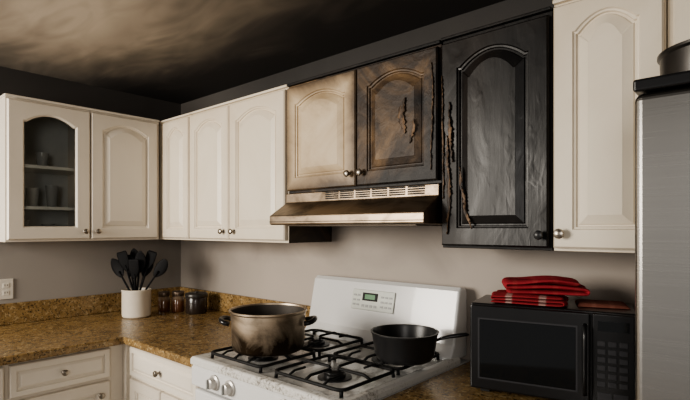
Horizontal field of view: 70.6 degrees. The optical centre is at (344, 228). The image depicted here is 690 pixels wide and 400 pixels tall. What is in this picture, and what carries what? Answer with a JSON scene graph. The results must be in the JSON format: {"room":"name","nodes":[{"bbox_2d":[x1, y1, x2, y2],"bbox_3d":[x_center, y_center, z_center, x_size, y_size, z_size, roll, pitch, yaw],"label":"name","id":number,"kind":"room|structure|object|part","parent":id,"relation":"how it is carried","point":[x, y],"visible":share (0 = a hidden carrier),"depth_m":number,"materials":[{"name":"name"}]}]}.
{"room":"fire-damaged room","nodes":[
{"label":"fire-damaged room","id":0,"kind":"room"},
{"bbox_2d":[0,66,180,303],"bbox_3d":[-2.512,0.259,2.225,0.100,2.365,4.000,0,0,41],"label":"wall","id":1,"kind":"structure","parent":0,"point":[44,270],"depth_m":3.08,"materials":[{"name":"paint"}]},
{"bbox_2d":[0,278,12,299],"bbox_3d":[-1.942,0.347,2.789,0.008,0.116,0.072,0,0,41],"label":"wall outlet","id":2,"kind":"object","parent":1,"relation":"attached to","point":[6,285],"visible":1,"depth_m":2.79,"materials":[{"name":"plastic"}]},
{"bbox_2d":[0,93,159,241],"bbox_3d":[-1.583,-0.315,2.926,0.360,0.772,0.847,0,0,41],"label":"upper cabinet","id":3,"kind":"object","parent":1,"relation":"attached to","point":[68,172],"visible":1,"depth_m":2.87,"materials":[{"name":"white paint"}]},
{"bbox_3d":[-1.618,-0.308,2.677,0.022,0.735,0.405,0,0,41],"label":"glass door","id":4,"kind":"part","parent":3,"relation":"part of","materials":[{"name":"white paint"}]},
{"bbox_3d":[-1.345,-0.308,2.987,0.022,0.735,0.405,0,0,41],"label":"solid door","id":5,"kind":"part","parent":3,"relation":"part of","materials":[{"name":"white paint"}]},
{"bbox_2d":[0,286,310,326],"bbox_3d":[-1.462,0.489,2.218,1.478,0.121,2.416,0,0,41],"label":"backsplash","id":6,"kind":"structure","parent":1,"relation":"attached to","point":[38,310],"depth_m":3.05,"materials":[{"name":"stone"}]},
{"bbox_2d":[0,0,504,103],"bbox_3d":[-0.955,-0.974,0.854,4.250,0.100,4.000,0,0,41],"label":"ceiling","id":7,"kind":"structure","parent":0,"point":[175,51],"depth_m":2.34,"materials":[{"name":"black paint"}]},
{"bbox_2d":[181,0,634,360],"bbox_3d":[0.334,0.259,2.317,4.050,2.365,0.100,0,0,41],"label":"wall","id":8,"kind":"structure","parent":0,"point":[284,272],"depth_m":2.37,"materials":[{"name":"paint"}]},
{"bbox_2d":[159,113,191,239],"bbox_3d":[-1.081,-0.315,3.272,0.656,0.772,0.329,0,0,41],"label":"upper cabinet","id":9,"kind":"object","parent":8,"relation":"attached to","point":[174,133],"visible":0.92,"depth_m":3.04,"materials":[{"name":"white paint"}]},
{"bbox_2d":[190,84,331,242],"bbox_3d":[-0.517,-0.315,2.755,0.870,0.772,0.360,0,0,41],"label":"upper cabinet","id":10,"kind":"object","parent":8,"relation":"attached to","point":[238,147],"visible":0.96,"depth_m":2.58,"materials":[{"name":"white paint"}]},
{"bbox_3d":[-0.781,-0.308,2.804,0.395,0.735,0.022,0,0,41],"label":"door","id":11,"kind":"part","parent":10,"relation":"part of","materials":[{"name":"white paint"}]},
{"bbox_3d":[-0.457,-0.308,2.519,0.452,0.735,0.022,0,0,41],"label":"door","id":12,"kind":"part","parent":10,"relation":"part of","materials":[{"name":"white paint"}]},
{"bbox_2d":[287,40,442,193],"bbox_3d":[0.128,-0.435,2.187,0.842,0.532,0.360,0,0,41],"label":"upper cabinet","id":13,"kind":"object","parent":8,"relation":"attached to","point":[374,123],"visible":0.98,"depth_m":2.02,"materials":[{"name":"paint"}]},
{"bbox_3d":[-0.113,-0.428,2.215,0.433,0.495,0.022,0,0,41],"label":"browned door","id":14,"kind":"part","parent":13,"relation":"part of","materials":[{"name":"paint"}]},
{"bbox_3d":[0.010,-0.234,2.072,0.030,0.030,0.032,0,0,41],"label":"knob","id":15,"kind":"part","parent":13,"relation":"part of","materials":[{"name":"silver metal"}]},
{"bbox_2d":[270,183,441,225],"bbox_3d":[0.104,-0.089,2.161,0.842,0.156,0.432,0,0,41],"label":"range hood","id":16,"kind":"object","parent":13,"relation":"attached to","point":[411,205],"visible":0.95,"depth_m":1.96,"materials":[{"name":"metal"}]},
{"bbox_3d":[0.061,-0.234,2.027,0.030,0.030,0.032,0,0,41],"label":"knob","id":17,"kind":"part","parent":13,"relation":"part of","materials":[{"name":"silver metal"}]},
{"bbox_3d":[0.201,-0.428,1.939,0.389,0.495,0.022,0,0,41],"label":"scorched door","id":18,"kind":"part","parent":13,"relation":"part of","materials":[{"name":"paint"}]},
{"bbox_2d":[441,6,553,250],"bbox_3d":[0.595,-0.317,1.776,0.396,0.776,0.360,0,0,41],"label":"upper cabinet","id":19,"kind":"object","parent":8,"relation":"attached to","point":[497,123],"visible":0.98,"depth_m":1.64,"materials":[{"name":"black wood"}]},
{"bbox_3d":[0.613,0.021,1.540,0.030,0.030,0.032,0,0,41],"label":"knob","id":20,"kind":"part","parent":19,"relation":"part of","materials":[{"name":"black metal"}]},
{"bbox_2d":[553,0,667,252],"bbox_3d":[0.860,-0.325,1.543,0.301,0.792,0.360,0,0,41],"label":"upper cabinet","id":21,"kind":"object","parent":8,"relation":"attached to","point":[601,47],"visible":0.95,"depth_m":1.44,"materials":[{"name":"white paint"}]},
{"bbox_3d":[0.660,0.016,1.500,0.032,0.032,0.032,0,0,41],"label":"knob","id":22,"kind":"part","parent":21,"relation":"part of","materials":[{"name":"silver metal"}]},
{"bbox_2d":[668,0,689,47],"bbox_3d":[1.317,-0.534,1.161,0.885,0.350,0.329,0,0,41],"label":"upper cabinet","id":23,"kind":"object","parent":8,"relation":"attached to","point":[678,10],"visible":0.4,"depth_m":1.31,"materials":[{"name":"white paint"}]},
{"bbox_3d":[-0.955,1.491,0.854,4.250,0.100,4.000,0,0,41],"label":"floor","id":24,"kind":"structure","parent":0,"visible":0},
{"bbox_2d":[0,344,122,399],"bbox_3d":[-1.953,1.014,2.143,0.840,0.850,1.615,0,0,41],"label":"base cabinet","id":25,"kind":"object","parent":24,"relation":"on","point":[95,374],"visible":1,"depth_m":2.30,"materials":[{"name":"white paint"}]},
{"bbox_3d":[-1.621,0.671,1.948,0.022,0.145,0.430,0,0,41],"label":"drawer","id":26,"kind":"part","parent":25,"relation":"part of","materials":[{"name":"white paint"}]},
{"bbox_3d":[-1.304,0.671,2.268,0.032,0.030,0.030,0,0,41],"label":"knob","id":27,"kind":"part","parent":25,"relation":"part of","materials":[{"name":"silver metal"}]},
{"bbox_3d":[-1.324,1.038,2.285,0.022,0.555,0.430,0,0,41],"label":"door","id":28,"kind":"part","parent":25,"relation":"part of","materials":[{"name":"white paint"}]},
{"bbox_3d":[-1.195,0.821,2.392,0.032,0.030,0.030,0,0,41],"label":"knob","id":29,"kind":"part","parent":25,"relation":"part of","materials":[{"name":"silver metal"}]},
{"bbox_2d":[0,286,310,367],"bbox_3d":[-1.457,0.508,2.213,1.491,0.159,2.416,0,0,41],"label":"countertop","id":30,"kind":"structure","parent":25,"relation":"on","point":[38,329],"depth_m":2.68,"materials":[{"name":"brown stone"}]},
{"bbox_2d":[111,248,167,318],"bbox_3d":[-1.291,0.338,3.054,0.338,0.425,0.176,0,0,-21],"label":"utensil crock","id":31,"kind":"object","parent":30,"relation":"on","point":[136,300],"visible":1,"depth_m":3.03,"materials":[{"name":"ceramic"}]},
{"bbox_3d":[-1.344,0.402,3.053,0.167,0.269,0.012,0,0,8],"label":"utensil handle","id":32,"kind":"part","parent":31,"relation":"part of","materials":[{"name":"plastic"}]},
{"bbox_3d":[-1.326,0.380,3.044,0.099,0.310,0.012,0,0,-14],"label":"utensil handle","id":33,"kind":"part","parent":31,"relation":"part of","materials":[{"name":"plastic"}]},
{"bbox_3d":[-1.305,0.408,3.039,0.040,0.253,0.043,0,0,41],"label":"utensil handle","id":34,"kind":"part","parent":31,"relation":"part of","materials":[{"name":"plastic"}]},
{"bbox_3d":[-1.298,0.386,3.044,0.048,0.297,0.012,0,0,35],"label":"utensil handle","id":35,"kind":"part","parent":31,"relation":"part of","materials":[{"name":"plastic"}]},
{"bbox_3d":[-1.281,0.376,3.053,0.069,0.319,0.090,0,0,41],"label":"utensil handle","id":36,"kind":"part","parent":31,"relation":"part of","materials":[{"name":"plastic"}]},
{"bbox_3d":[-1.259,0.400,3.046,0.195,0.274,0.012,0,0,3],"label":"utensil handle","id":37,"kind":"part","parent":31,"relation":"part of","materials":[{"name":"plastic"}]},
{"bbox_2d":[158,291,169,311],"bbox_3d":[-1.210,0.486,3.258,0.080,0.127,0.080,0,0,41],"label":"spice jar","id":38,"kind":"object","parent":30,"relation":"on","point":[163,296],"visible":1,"depth_m":3.23,"materials":[{"name":"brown glass"}]},
{"bbox_3d":[-1.210,0.438,3.258,0.074,0.029,0.074,0,0,41],"label":"lid","id":39,"kind":"part","parent":38,"relation":"part of","materials":[{"name":"metal"}]},
{"bbox_2d":[171,290,184,311],"bbox_3d":[-1.109,0.483,3.236,0.084,0.134,0.084,0,0,41],"label":"spice jar","id":40,"kind":"object","parent":30,"relation":"on","point":[177,299],"visible":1,"depth_m":3.20,"materials":[{"name":"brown glass"}]},
{"bbox_3d":[-1.109,0.431,3.236,0.077,0.030,0.077,0,0,41],"label":"lid","id":41,"kind":"part","parent":40,"relation":"part of","materials":[{"name":"silver metal"}]},
{"bbox_2d":[185,291,207,313],"bbox_3d":[-0.971,0.479,3.181,0.144,0.141,0.144,0,0,41],"label":"canister","id":42,"kind":"object","parent":30,"relation":"on","point":[196,301],"visible":1,"depth_m":3.12,"materials":[{"name":"metal"}]},
{"bbox_3d":[-0.971,0.428,3.181,0.144,0.038,0.144,0,0,41],"label":"lid","id":43,"kind":"part","parent":42,"relation":"part of","materials":[{"name":"metal"}]},
{"bbox_2d":[123,344,199,399],"bbox_3d":[-0.927,1.014,2.817,1.489,0.850,0.808,0,0,41],"label":"base cabinet","id":44,"kind":"object","parent":24,"relation":"on","point":[146,376],"visible":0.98,"depth_m":2.31,"materials":[{"name":"white paint"}]},
{"bbox_3d":[-0.972,1.038,2.375,0.305,0.555,0.022,0,0,41],"label":"door","id":45,"kind":"part","parent":44,"relation":"part of","materials":[{"name":"white paint"}]},
{"bbox_3d":[-0.871,0.671,2.251,0.030,0.030,0.032,0,0,41],"label":"knob","id":46,"kind":"part","parent":44,"relation":"part of","materials":[{"name":"silver metal"}]},
{"bbox_3d":[-0.735,1.038,2.167,0.305,0.555,0.022,0,0,41],"label":"door","id":47,"kind":"part","parent":44,"relation":"part of","materials":[{"name":"white paint"}]},
{"bbox_2d":[190,275,468,399],"bbox_3d":[-0.076,0.834,2.018,0.860,1.174,0.851,0,0,41],"label":"gas range","id":48,"kind":"object","parent":24,"relation":"on","point":[337,359],"visible":0.8,"depth_m":2.00,"materials":[{"name":"white metal"}]},
{"bbox_3d":[-0.516,0.599,1.882,0.060,0.060,0.032,0,0,41],"label":"burner knob","id":49,"kind":"part","parent":48,"relation":"part of","materials":[{"name":"silver metal"}]},
{"bbox_2d":[195,387,231,399],"bbox_3d":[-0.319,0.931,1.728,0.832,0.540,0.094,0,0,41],"label":"oven","id":50,"kind":"object","parent":48,"relation":"in","point":[200,393],"depth_m":1.96,"materials":[{"name":"white metal"}]},
{"bbox_3d":[-0.441,0.599,1.816,0.060,0.060,0.032,0,0,41],"label":"burner knob","id":51,"kind":"part","parent":48,"relation":"part of","materials":[{"name":"silver metal"}]},
{"bbox_3d":[-0.303,0.600,1.747,0.842,0.102,0.046,0,0,41],"label":"control panel","id":52,"kind":"part","parent":48,"relation":"part of","materials":[{"name":"white metal"}]},
{"bbox_3d":[-0.337,0.510,2.009,0.342,0.012,0.308,0,0,41],"label":"grate frame","id":53,"kind":"part","parent":48,"relation":"part of","materials":[{"name":"metal"}]},
{"bbox_3d":[-0.337,0.520,2.009,0.124,0.028,0.124,0,0,41],"label":"burner","id":54,"kind":"part","parent":48,"relation":"part of","materials":[{"name":"black metal"}]},
{"bbox_2d":[219,303,317,356],"bbox_3d":[-0.312,0.409,1.987,0.342,0.164,0.318,0,0,41],"label":"stock pot","id":55,"kind":"object","parent":48,"relation":"on","point":[258,329],"visible":1,"depth_m":1.87,"materials":[{"name":"metal"}]},
{"bbox_3d":[-0.486,0.373,1.987,0.054,0.032,0.120,0,0,0],"label":"loop handle","id":56,"kind":"part","parent":55,"relation":"part of","materials":[{"name":"black plastic"}]},
{"bbox_3d":[-0.139,0.373,1.988,0.054,0.032,0.120,0,0,0],"label":"loop handle","id":57,"kind":"part","parent":55,"relation":"part of","materials":[{"name":"black plastic"}]},
{"bbox_3d":[-0.132,0.520,2.242,0.124,0.028,0.124,0,0,41],"label":"burner","id":58,"kind":"part","parent":48,"relation":"part of","materials":[{"name":"black metal"}]},
{"bbox_2d":[190,332,460,399],"bbox_3d":[-0.081,0.540,1.999,0.842,0.034,0.728,0,0,41],"label":"cooktop","id":59,"kind":"object","parent":48,"relation":"in","point":[263,378],"depth_m":1.82,"materials":[{"name":"metal"}]},
{"bbox_3d":[-0.132,0.510,2.242,0.342,0.012,0.308,0,0,41],"label":"grate frame","id":60,"kind":"part","parent":48,"relation":"part of","materials":[{"name":"metal"}]},
{"bbox_3d":[-0.037,0.520,1.745,0.124,0.028,0.124,0,0,41],"label":"burner","id":61,"kind":"part","parent":48,"relation":"part of","materials":[{"name":"black metal"}]},
{"bbox_3d":[-0.037,0.510,1.745,0.342,0.012,0.308,0,0,41],"label":"grate frame","id":62,"kind":"part","parent":48,"relation":"part of","materials":[{"name":"metal"}]},
{"bbox_3d":[0.168,0.520,1.978,0.124,0.028,0.124,0,0,41],"label":"burner","id":63,"kind":"part","parent":48,"relation":"part of","materials":[{"name":"black metal"}]},
{"bbox_3d":[0.168,0.510,1.978,0.342,0.012,0.308,0,0,41],"label":"grate frame","id":64,"kind":"part","parent":48,"relation":"part of","materials":[{"name":"metal"}]},
{"bbox_2d":[371,324,468,365],"bbox_3d":[0.256,0.438,1.818,0.324,0.107,0.273,0,0,41],"label":"saucepan","id":65,"kind":"object","parent":48,"relation":"on","point":[394,344],"visible":1,"depth_m":1.75,"materials":[{"name":"black metal"}]},
{"bbox_3d":[0.400,0.405,1.817,0.124,0.038,0.028,0,0,2],"label":"handle","id":66,"kind":"part","parent":65,"relation":"part of","materials":[{"name":"black plastic"}]},
{"bbox_2d":[633,70,689,399],"bbox_3d":[1.147,0.555,0.974,0.878,1.732,0.781,0,0,41],"label":"refrigerator","id":67,"kind":"object","parent":24,"relation":"on","point":[662,103],"visible":1,"depth_m":0.98,"materials":[{"name":"silver metal"}]},
{"bbox_2d":[657,39,689,74],"bbox_3d":[0.890,-0.355,1.015,0.405,0.085,0.250,0,0,41],"label":"cooking pot","id":68,"kind":"object","parent":67,"relation":"on","point":[676,58],"visible":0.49,"depth_m":1.05,"materials":[{"name":"metal"}]},
{"bbox_3d":[0.556,1.014,1.511,0.711,0.850,0.808,0,0,41],"label":"base cabinet","id":69,"kind":"object","parent":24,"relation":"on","visible":0},
{"bbox_2d":[382,361,552,399],"bbox_3d":[0.555,0.508,1.521,0.730,0.159,0.796,0,0,41],"label":"countertop","id":70,"kind":"structure","parent":69,"relation":"on","point":[453,384],"depth_m":1.65,"materials":[{"name":"brown stone"}]},
{"bbox_2d":[470,295,634,399],"bbox_3d":[0.683,0.401,1.621,0.485,0.299,0.277,0,0,28],"label":"microwave oven","id":71,"kind":"object","parent":70,"relation":"on","point":[571,351],"visible":1,"depth_m":1.51,"materials":[{"name":"black plastic"}]},
{"bbox_2d":[491,290,568,306],"bbox_3d":[0.626,0.232,1.655,0.245,0.034,0.187,0,0,26],"label":"towel","id":72,"kind":"object","parent":71,"relation":"on","point":[552,298],"depth_m":1.59,"materials":[{"name":"red fabric"}]},
{"bbox_3d":[0.583,0.394,1.559,0.362,0.278,0.020,0,0,28],"label":"door","id":73,"kind":"part","parent":71,"relation":"part of","materials":[{"name":"black glass"}]},
{"bbox_2d":[491,275,589,306],"bbox_3d":[0.657,0.205,1.644,0.307,0.088,0.190,0,0,28],"label":"kitchen towel","id":74,"kind":"object","parent":71,"relation":"on","point":[544,290],"visible":1,"depth_m":1.59,"materials":[{"name":"red fabric"}]},
{"bbox_3d":[0.719,0.396,1.461,0.012,0.220,0.029,0,0,28],"label":"door handle","id":75,"kind":"part","parent":71,"relation":"part of","materials":[{"name":"black plastic"}]},
{"bbox_2d":[575,299,629,308],"bbox_3d":[0.834,0.244,1.584,0.150,0.013,0.119,0,0,21],"label":"potholder","id":76,"kind":"object","parent":71,"relation":"on","point":[580,302],"visible":1,"depth_m":1.55,"materials":[{"name":"fabric"}]},
{"bbox_3d":[0.796,0.394,1.445,0.113,0.278,0.018,0,0,28],"label":"control panel","id":77,"kind":"part","parent":71,"relation":"part of","materials":[{"name":"black plastic"}]}
]}

